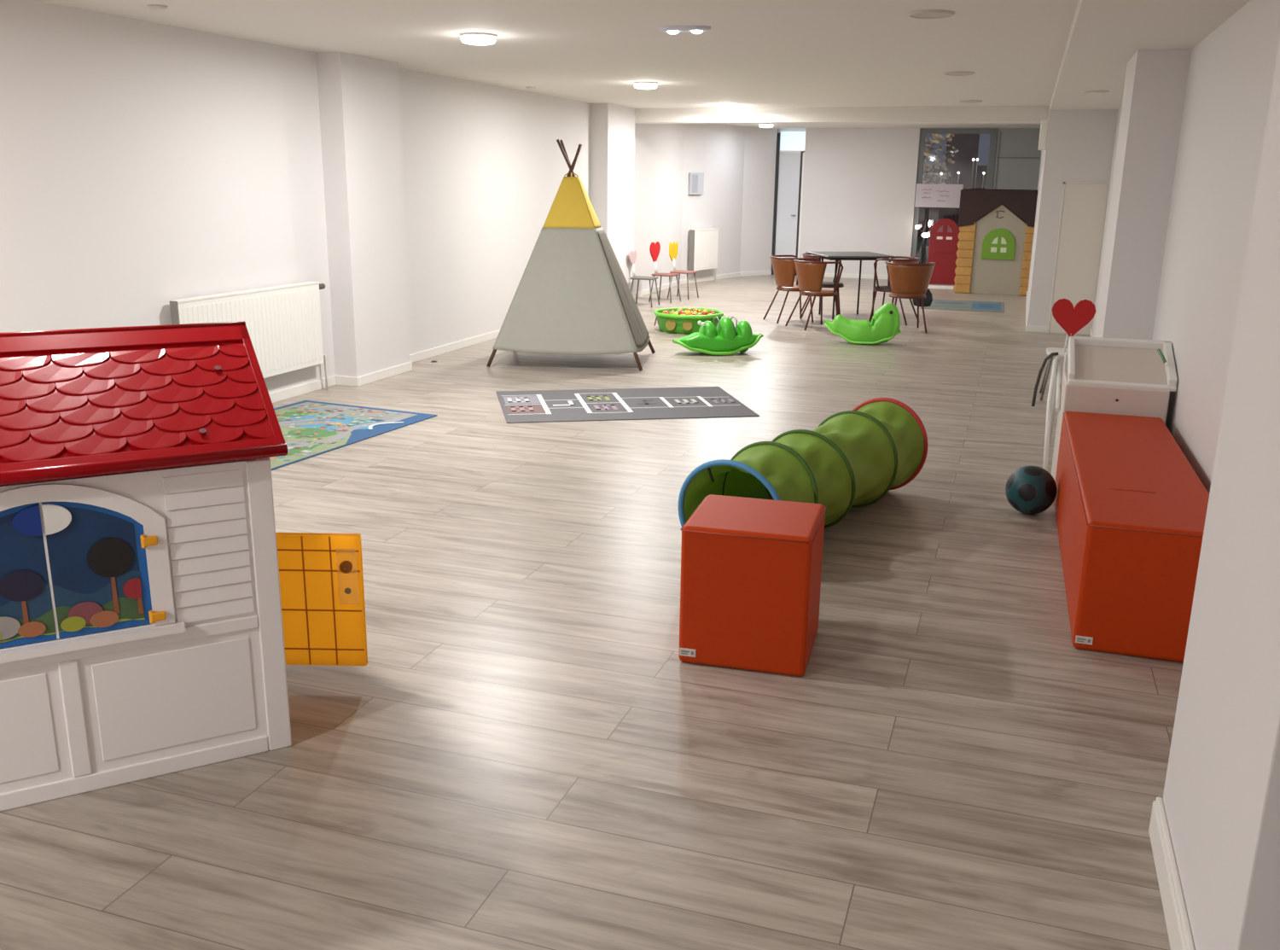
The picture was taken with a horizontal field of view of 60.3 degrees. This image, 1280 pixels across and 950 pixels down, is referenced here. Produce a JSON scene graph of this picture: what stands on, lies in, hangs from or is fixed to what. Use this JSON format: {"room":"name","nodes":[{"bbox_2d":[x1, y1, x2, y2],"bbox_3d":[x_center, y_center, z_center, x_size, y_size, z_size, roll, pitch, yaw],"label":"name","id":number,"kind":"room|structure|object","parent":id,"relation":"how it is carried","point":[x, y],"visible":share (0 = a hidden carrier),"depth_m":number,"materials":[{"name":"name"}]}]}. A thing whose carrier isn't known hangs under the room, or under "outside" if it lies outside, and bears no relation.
{"room":"children's playroom","nodes":[
{"label":"children's playroom","id":0,"kind":"room"},
{"bbox_2d":[0,0,684,393],"bbox_3d":[-2.338,-1.899,8.325,0.200,2.380,17.850,6,16,18],"label":"wall","id":1,"kind":"structure","parent":0,"point":[145,165],"depth_m":7.04,"materials":[{"name":"white paint"}]},
{"bbox_2d":[168,280,327,389],"bbox_3d":[-2.577,-0.848,7.438,0.088,0.804,1.538,6,16,18],"label":"radiator","id":2,"kind":"object","parent":1,"relation":"attached to","point":[283,324],"visible":0.69,"depth_m":7.52,"materials":[{"name":"white metal"}]},
{"bbox_2d":[168,280,319,302],"bbox_3d":[-2.573,-1.218,7.293,0.062,0.014,1.448,6,16,18],"label":"grille","id":3,"kind":"object","parent":2,"relation":"attached to","point":[307,285],"depth_m":7.25,"materials":[{"name":"white metal"}]},
{"bbox_2d":[268,270,771,402],"bbox_3d":[-1.804,-1.069,9.711,0.767,0.072,20.317,7,16,20],"label":"baseboard","id":4,"kind":"structure","parent":1,"relation":"attached to","point":[292,392],"depth_m":9.02,"materials":[{"name":"white"}]},
{"bbox_2d":[315,52,410,377],"bbox_3d":[-2.101,-1.926,8.437,0.215,2.380,0.780,6,16,18],"label":"wall pillar","id":5,"kind":"structure","parent":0,"point":[358,96],"depth_m":8.26,"materials":[{"name":"white paint"}]},
{"bbox_2d":[0,274,1183,949],"bbox_3d":[0.858,-0.725,8.903,8.000,0.100,20.800,6,16,18],"label":"floor","id":6,"kind":"structure","parent":0,"point":[524,753],"depth_m":3.25,"materials":[{"name":"laminate"}]},
{"bbox_2d":[0,320,367,811],"bbox_3d":[-1.528,0.158,3.108,1.419,1.139,0.954,-7,17,-28],"label":"toy playhouse","id":7,"kind":"object","parent":6,"relation":"on","point":[154,610],"visible":1,"depth_m":2.83,"materials":[{"name":"white plastic"}]},
{"bbox_2d":[0,512,56,642],"bbox_3d":[-1.530,0.249,2.638,0.200,0.327,0.005,-7,17,-28],"label":"print","id":8,"kind":"object","parent":7,"relation":"attached to","point":[27,566],"depth_m":2.67,"materials":[{"name":"blue"}]},
{"bbox_2d":[0,502,57,647],"bbox_3d":[-1.544,0.246,2.642,0.220,0.354,0.016,-7,17,-28],"label":"window shutter","id":9,"kind":"object","parent":7,"relation":"hanging from","point":[28,578],"depth_m":2.66,"materials":[{"name":"blue plastic"}]},
{"bbox_2d":[46,506,145,632],"bbox_3d":[-1.352,0.226,2.734,0.196,0.327,0.005,-8,17,-28],"label":"print","id":10,"kind":"object","parent":7,"relation":"attached to","point":[96,555],"depth_m":2.74,"materials":[{"name":"blue"}]},
{"bbox_2d":[41,501,151,638],"bbox_3d":[-1.348,0.221,2.748,0.216,0.354,0.016,-7,17,-28],"label":"window shutter","id":11,"kind":"object","parent":7,"relation":"hanging from","point":[96,569],"depth_m":2.74,"materials":[{"name":"blue plastic"}]},
{"bbox_2d":[269,400,437,470],"bbox_3d":[-2.201,-0.264,6.817,1.100,0.009,1.720,7,16,22],"label":"rug","id":12,"kind":"object","parent":6,"relation":"on","point":[309,428],"visible":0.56,"depth_m":7.03,"materials":[{"name":"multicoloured carpet"}]},
{"bbox_2d":[486,139,655,371],"bbox_3d":[-0.562,-1.903,9.433,1.353,1.854,1.030,2,15,4],"label":"play teepee","id":13,"kind":"object","parent":6,"relation":"on","point":[573,295],"visible":1,"depth_m":9.20,"materials":[{"name":"grey fabric"}]},
{"bbox_2d":[495,386,759,423],"bbox_3d":[-0.129,-0.511,7.847,1.710,0.007,1.090,-2,15,-11],"label":"rug","id":14,"kind":"object","parent":6,"relation":"on","point":[694,402],"visible":1,"depth_m":7.78,"materials":[{"name":"grey carpet"}]},
{"bbox_2d":[628,250,659,307],"bbox_3d":[0.052,-2.467,13.840,0.331,0.681,0.328,6,16,18],"label":"chair","id":15,"kind":"object","parent":6,"relation":"on","point":[632,255],"visible":0.98,"depth_m":13.82,"materials":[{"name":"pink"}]},
{"bbox_2d":[648,241,680,302],"bbox_3d":[0.331,-2.642,14.351,0.331,0.761,0.328,8,17,25],"label":"chair","id":16,"kind":"object","parent":6,"relation":"on","point":[654,249],"visible":0.99,"depth_m":14.34,"materials":[{"name":"red"}]},
{"bbox_2d":[667,241,698,299],"bbox_3d":[0.584,-2.749,14.802,0.331,0.740,0.328,8,17,26],"label":"chair","id":17,"kind":"object","parent":6,"relation":"on","point":[673,248],"visible":0.97,"depth_m":14.80,"materials":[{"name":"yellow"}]},
{"bbox_2d":[653,307,723,334],"bbox_3d":[0.512,-1.633,11.680,0.760,0.202,0.760,6,16,18],"label":"tub","id":18,"kind":"object","parent":6,"relation":"on","point":[688,324],"visible":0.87,"depth_m":11.40,"materials":[{"name":"green plastic"}]},
{"bbox_2d":[672,315,763,354],"bbox_3d":[0.721,-1.276,10.160,0.858,0.376,0.359,-3,15,-12],"label":"seesaw rocker","id":19,"kind":"object","parent":6,"relation":"on","point":[724,339],"visible":0.99,"depth_m":10.06,"materials":[{"name":"green plastic"}]},
{"bbox_2d":[678,494,826,676],"bbox_3d":[0.383,0.361,3.732,0.425,0.475,0.414,5,16,15],"label":"cube","id":20,"kind":"object","parent":6,"relation":"on","point":[751,568],"visible":1,"depth_m":3.55,"materials":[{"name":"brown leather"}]},
{"bbox_2d":[680,650,693,655],"bbox_3d":[0.156,0.586,3.634,0.043,0.013,0.001,5,16,15],"label":"print","id":21,"kind":"object","parent":20,"relation":"on","point":[692,652],"depth_m":3.63},
{"bbox_2d":[762,255,814,323],"bbox_3d":[1.718,-2.113,12.523,0.506,0.731,0.525,-4,16,-16],"label":"bistro chair","id":22,"kind":"object","parent":6,"relation":"on","point":[784,270],"visible":0.75,"depth_m":12.35,"materials":[{"name":"brown leather"}]},
{"bbox_2d":[677,397,928,528],"bbox_3d":[0.798,0.003,5.074,0.507,0.482,1.651,11,18,33],"label":"tunnel","id":23,"kind":"object","parent":6,"relation":"on","point":[852,458],"visible":0.76,"depth_m":4.91,"materials":[{"name":"green fabric"}]},
{"bbox_2d":[785,258,843,330],"bbox_3d":[1.912,-1.974,12.015,0.506,0.731,0.525,-6,17,-25],"label":"bistro chair","id":24,"kind":"object","parent":6,"relation":"on","point":[810,274],"visible":0.99,"depth_m":11.84,"materials":[{"name":"brown leather"}]},
{"bbox_2d":[801,252,843,317],"bbox_3d":[2.152,-2.235,12.999,0.506,0.731,0.525,2,15,6],"label":"bistro chair","id":25,"kind":"object","parent":6,"relation":"on","point":[825,284],"visible":0.48,"depth_m":12.87,"materials":[{"name":"black metal"}]},
{"bbox_2d":[805,251,895,319],"bbox_3d":[2.441,-2.230,12.974,0.800,0.735,0.800,-2,15,-10],"label":"table","id":26,"kind":"object","parent":6,"relation":"on","point":[835,256],"visible":0.77,"depth_m":12.74,"materials":[{"name":"grey metal"}]},
{"bbox_2d":[823,302,901,343],"bbox_3d":[2.200,-1.508,10.900,0.754,0.399,0.274,4,15,11],"label":"seesaw rocker","id":27,"kind":"object","parent":6,"relation":"on","point":[885,323],"visible":1,"depth_m":10.80,"materials":[{"name":"green plastic"}]},
{"bbox_2d":[869,256,920,325],"bbox_3d":[2.907,-2.105,12.557,0.506,0.731,0.525,11,18,33],"label":"bistro chair","id":28,"kind":"object","parent":6,"relation":"on","point":[911,259],"visible":0.52,"depth_m":12.45,"materials":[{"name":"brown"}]},
{"bbox_2d":[912,261,932,306],"bbox_3d":[3.183,-2.156,12.360,0.226,0.531,0.150,11,18,34],"label":"bag","id":29,"kind":"object","parent":28,"relation":"hanging from","point":[928,300],"visible":0.45,"depth_m":12.35,"materials":[{"name":"grey"}]},
{"bbox_2d":[884,261,935,333],"bbox_3d":[2.891,-1.926,11.889,0.525,0.731,0.506,2,15,6],"label":"bistro chair","id":30,"kind":"object","parent":6,"relation":"on","point":[906,281],"visible":0.96,"depth_m":11.69,"materials":[{"name":"brown leather"}]},
{"bbox_2d":[915,208,930,263],"bbox_3d":[4.524,-3.687,17.701,0.241,1.150,0.180,6,16,18],"label":"lamp","id":31,"kind":"object","parent":6,"relation":"on","point":[924,234],"visible":0.89,"depth_m":17.60,"materials":[{"name":"black metal"}]},
{"bbox_2d":[919,298,1004,312],"bbox_3d":[4.241,-2.226,14.455,1.020,0.007,1.250,5,16,17],"label":"rug","id":32,"kind":"object","parent":6,"relation":"on","point":[974,305],"visible":0.92,"depth_m":14.36,"materials":[{"name":"blue carpet"}]},
{"bbox_2d":[927,188,1037,296],"bbox_3d":[5.066,-3.465,16.288,1.570,1.470,1.084,6,16,18],"label":"toy playhouse","id":33,"kind":"object","parent":6,"relation":"on","point":[989,250],"visible":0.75,"depth_m":15.80,"materials":[{"name":"beige plastic"}]},
{"bbox_2d":[1005,465,1057,513],"bbox_3d":[1.896,0.072,5.344,0.236,0.236,0.236,6,16,18],"label":"ball","id":34,"kind":"object","parent":6,"relation":"on","point":[1030,489],"visible":1,"depth_m":5.26,"materials":[{"name":"teal plastic"}]},
{"bbox_2d":[1031,352,1061,471],"bbox_3d":[2.215,-0.328,6.039,0.138,0.670,0.624,6,16,18],"label":"frame","id":35,"kind":"object","parent":6,"relation":"on","point":[1054,394],"visible":0.98,"depth_m":5.97,"materials":[{"name":"white metal"}]},
{"bbox_2d":[1039,298,1095,400],"bbox_3d":[3.183,-0.942,8.189,0.328,0.756,0.331,6,16,18],"label":"chair","id":36,"kind":"object","parent":6,"relation":"on","point":[1072,320],"visible":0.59,"depth_m":7.99,"materials":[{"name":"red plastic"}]},
{"bbox_2d":[1051,336,1177,481],"bbox_3d":[2.451,-0.297,5.719,0.510,0.770,0.487,6,16,18],"label":"table","id":37,"kind":"object","parent":6,"relation":"on","point":[1103,375],"visible":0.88,"depth_m":5.55,"materials":[{"name":"beige plastic"}]},
{"bbox_2d":[1067,336,1177,391],"bbox_3d":[2.463,-0.577,5.650,0.500,0.193,0.452,6,16,18],"label":"tray","id":38,"kind":"object","parent":37,"relation":"on","point":[1094,363],"depth_m":5.62,"materials":[{"name":"white plastic"}]},
{"bbox_2d":[1157,349,1169,366],"bbox_3d":[2.623,-0.589,5.524,0.022,0.073,0.126,1,15,2],"label":"stick","id":39,"kind":"object","parent":37,"relation":"on","point":[1166,363],"visible":1,"depth_m":5.52,"materials":[{"name":"green plastic"}]},
{"bbox_2d":[1053,411,1209,662],"bbox_3d":[2.017,0.160,4.585,0.458,0.464,1.984,6,16,17],"label":"bench","id":40,"kind":"object","parent":6,"relation":"on","point":[1131,508],"visible":0.77,"depth_m":3.77,"materials":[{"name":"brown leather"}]},
{"bbox_2d":[1076,637,1090,642],"bbox_3d":[1.523,0.568,3.781,0.043,0.013,0.001,6,16,17],"label":"print","id":41,"kind":"object","parent":40,"relation":"attached to","point":[1089,640],"depth_m":3.78},
{"bbox_2d":[590,103,635,295],"bbox_3d":[-0.337,-3.242,13.423,0.230,2.380,0.960,6,16,18],"label":"wall pillar","id":42,"kind":"structure","parent":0,"point":[613,125],"depth_m":13.09,"materials":[{"name":"white paint"}]},
{"bbox_2d":[34,0,1250,128],"bbox_3d":[0.875,-3.074,8.222,8.000,0.210,20.700,6,16,18],"label":"ceiling","id":43,"kind":"structure","parent":0,"point":[753,53],"depth_m":6.78,"materials":[{"name":"white paint"}]},
{"bbox_2d":[147,4,168,11],"bbox_3d":[-2.500,-2.421,5.715,0.100,0.020,0.100,6,16,18],"label":"smoke detector","id":44,"kind":"object","parent":43,"relation":"attached to","point":[154,7],"visible":1,"depth_m":5.69,"materials":[{"name":"white plastic"}]},
{"bbox_2d":[459,32,496,45],"bbox_3d":[-0.983,-2.649,6.705,0.223,0.054,0.223,6,16,18],"label":"ceiling light","id":45,"kind":"object","parent":43,"relation":"attached to","point":[475,38],"visible":1,"depth_m":6.63,"materials":[{"name":"white plastic"}]},
{"bbox_2d":[525,87,535,89],"bbox_3d":[-1.045,-3.698,10.536,0.100,0.020,0.100,6,16,18],"label":"smoke detector","id":46,"kind":"object","parent":43,"relation":"attached to","point":[527,88],"visible":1,"depth_m":10.51,"materials":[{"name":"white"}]},
{"bbox_2d":[633,81,657,89],"bbox_3d":[0.051,-3.488,9.878,0.223,0.054,0.223,6,16,18],"label":"ceiling light","id":47,"kind":"object","parent":43,"relation":"attached to","point":[643,85],"visible":1,"depth_m":9.80,"materials":[{"name":"white plastic"}]},
{"bbox_2d":[658,25,710,34],"bbox_3d":[0.254,-2.517,6.244,0.300,0.036,0.165,5,16,15],"label":"recessed light","id":48,"kind":"object","parent":43,"relation":"in","point":[670,29],"visible":1,"depth_m":6.20,"materials":[{"name":"white"}]},
{"bbox_2d":[715,104,735,110],"bbox_3d":[0.987,-4.238,12.716,0.223,0.054,0.223,6,16,18],"label":"ceiling light","id":49,"kind":"object","parent":43,"relation":"attached to","point":[718,107],"visible":1,"depth_m":12.63,"materials":[{"name":"white plastic"}]},
{"bbox_2d":[758,123,773,127],"bbox_3d":[1.925,-5.327,16.817,0.223,0.054,0.223,6,16,18],"label":"ceiling light","id":50,"kind":"object","parent":43,"relation":"attached to","point":[764,125],"visible":0.96,"depth_m":16.74,"materials":[{"name":"white plastic"}]},
{"bbox_2d":[634,105,1049,123],"bbox_3d":[2.168,-4.240,12.998,5.000,0.165,0.360,6,16,18],"label":"beam","id":51,"kind":"structure","parent":43,"relation":"attached to","point":[956,113],"depth_m":12.78,"materials":[{"name":"white paint"}]},
{"bbox_2d":[907,9,954,18],"bbox_3d":[1.473,-2.334,5.584,0.235,0.014,0.235,6,16,18],"label":"recessed light","id":52,"kind":"object","parent":43,"relation":"in","point":[926,14],"visible":1,"depth_m":5.55,"materials":[{"name":"beige"}]},
{"bbox_2d":[911,12,950,17],"bbox_3d":[1.473,-2.335,5.584,0.197,0.009,0.197,6,16,18],"label":"diffuser","id":53,"kind":"object","parent":52,"relation":"attached to","point":[913,14],"depth_m":5.59,"materials":[{"name":"beige"}]},
{"bbox_2d":[943,70,975,75],"bbox_3d":[2.487,-3.125,8.581,0.235,0.014,0.235,6,16,18],"label":"recessed light","id":54,"kind":"object","parent":43,"relation":"in","point":[956,72],"visible":1,"depth_m":8.54,"materials":[{"name":"beige"}]},
{"bbox_2d":[948,73,971,75],"bbox_3d":[2.487,-3.127,8.580,0.197,0.009,0.197,6,16,18],"label":"diffuser","id":55,"kind":"object","parent":54,"relation":"attached to","point":[948,73],"depth_m":8.59,"materials":[{"name":"beige"}]},
{"bbox_2d":[959,99,982,102],"bbox_3d":[3.449,-3.894,11.491,0.235,0.014,0.235,6,16,18],"label":"recessed light","id":56,"kind":"object","parent":43,"relation":"in","point":[962,101],"visible":1,"depth_m":11.41,"materials":[{"name":"beige"}]},
{"bbox_2d":[1082,90,1108,93],"bbox_3d":[3.724,-3.128,9.007,0.200,0.016,0.200,6,16,18],"label":"ceiling vent","id":57,"kind":"object","parent":43,"relation":"in","point":[1084,91],"visible":1,"depth_m":8.96,"materials":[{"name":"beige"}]},
{"bbox_2d":[680,123,778,279],"bbox_3d":[1.374,-4.335,17.574,1.060,2.380,2.650,6,16,18],"label":"wall","id":58,"kind":"structure","parent":0,"point":[737,163],"depth_m":17.72,"materials":[{"name":"white paint"}]},
{"bbox_2d":[688,172,703,194],"bbox_3d":[0.855,-4.404,16.652,0.046,0.320,0.380,10,18,31],"label":"box","id":59,"kind":"object","parent":58,"relation":"attached to","point":[696,179],"visible":1,"depth_m":16.60,"materials":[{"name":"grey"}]},
{"bbox_2d":[688,227,719,280],"bbox_3d":[0.999,-3.405,17.114,0.128,0.814,0.848,10,18,31],"label":"radiator","id":60,"kind":"object","parent":58,"relation":"attached to","point":[703,243],"visible":0.98,"depth_m":16.95,"materials":[{"name":"white metal"}]},
{"bbox_2d":[692,227,719,230],"bbox_3d":[0.993,-3.781,16.970,0.102,0.014,0.758,10,18,31],"label":"grille","id":61,"kind":"object","parent":60,"relation":"attached to","point":[713,229],"depth_m":16.96,"materials":[{"name":"white metal"}]},
{"bbox_2d":[799,128,920,274],"bbox_3d":[3.578,-4.440,18.081,1.820,2.380,0.150,6,16,18],"label":"wall","id":62,"kind":"structure","parent":0,"point":[859,184],"depth_m":17.96,"materials":[{"name":"white paint"}]},
{"bbox_2d":[771,128,805,275],"bbox_3d":[2.489,-4.550,18.434,0.600,2.380,0.153,6,16,18],"label":"door","id":63,"kind":"structure","parent":62,"relation":"in","point":[791,142],"depth_m":18.37,"materials":[{"name":"white wood"}]},
{"bbox_2d":[823,272,887,279],"bbox_3d":[3.536,-3.306,18.307,1.780,0.072,0.012,6,16,18],"label":"baseboard","id":64,"kind":"structure","parent":62,"relation":"attached to","point":[826,275],"depth_m":18.28,"materials":[{"name":"white"}]},
{"bbox_2d":[910,128,1041,263],"bbox_3d":[5.297,-4.262,17.511,1.860,2.380,0.070,6,16,18],"label":"window","id":65,"kind":"structure","parent":62,"relation":"in","point":[973,158],"depth_m":17.34,"materials":[{"name":"black glass"}]},
{"bbox_2d":[914,183,963,207],"bbox_3d":[4.761,-4.449,17.559,0.720,0.360,0.014,6,16,18],"label":"poster","id":66,"kind":"object","parent":65,"relation":"attached to","point":[927,194],"visible":0.99,"depth_m":17.56,"materials":[{"name":"white paper"}]},
{"bbox_2d":[1027,110,1117,325],"bbox_3d":[5.817,-3.353,14.329,1.260,2.290,6.200,6,16,18],"label":"wall","id":67,"kind":"structure","parent":0,"point":[1079,143],"depth_m":11.47,"materials":[{"name":"white paint"}]},
{"bbox_2d":[1038,120,1048,150],"bbox_3d":[4.277,-3.602,11.692,0.079,0.300,0.180,6,16,18],"label":"alarm box","id":68,"kind":"object","parent":67,"relation":"attached to","point":[1044,126],"visible":0.97,"depth_m":11.61,"materials":[{"name":"white plastic"}]},
{"bbox_2d":[1093,48,1191,340],"bbox_3d":[3.064,-1.375,6.834,0.295,2.290,0.750,6,16,18],"label":"wall column","id":69,"kind":"structure","parent":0,"point":[1155,81],"depth_m":6.43,"materials":[{"name":"white paint"}]},
{"bbox_2d":[1091,0,1279,493],"bbox_3d":[2.868,-0.883,4.820,0.710,2.380,14.300,6,16,18],"label":"wall","id":70,"kind":"structure","parent":0,"point":[1230,73],"depth_m":4.85,"materials":[{"name":"white paint"}]},
{"bbox_2d":[1047,181,1109,332],"bbox_3d":[4.621,-2.276,11.638,0.440,1.575,0.027,6,16,18],"label":"frame","id":71,"kind":"object","parent":70,"relation":"attached to","point":[1064,183],"visible":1,"depth_m":11.63,"materials":[{"name":"white"}]},
{"bbox_2d":[1048,183,1109,335],"bbox_3d":[4.629,-2.268,11.642,0.425,1.560,0.019,6,16,18],"label":"door","id":72,"kind":"structure","parent":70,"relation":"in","point":[1084,207],"depth_m":11.59,"materials":[{"name":"beige"}]},
{"bbox_2d":[1025,290,1195,949],"bbox_3d":[3.962,-0.962,9.555,1.172,0.102,16.890,6,16,18],"label":"baseboard","id":73,"kind":"structure","parent":70,"relation":"attached to","point":[1179,933],"depth_m":2.44,"materials":[{"name":"white"}]},
{"bbox_2d":[1162,37,1279,949],"bbox_3d":[1.651,-0.106,1.865,1.043,2.380,0.870,6,16,18],"label":"wall pier","id":74,"kind":"object","parent":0,"point":[1221,798],"visible":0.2,"depth_m":2.12,"materials":[{"name":"white paint"}]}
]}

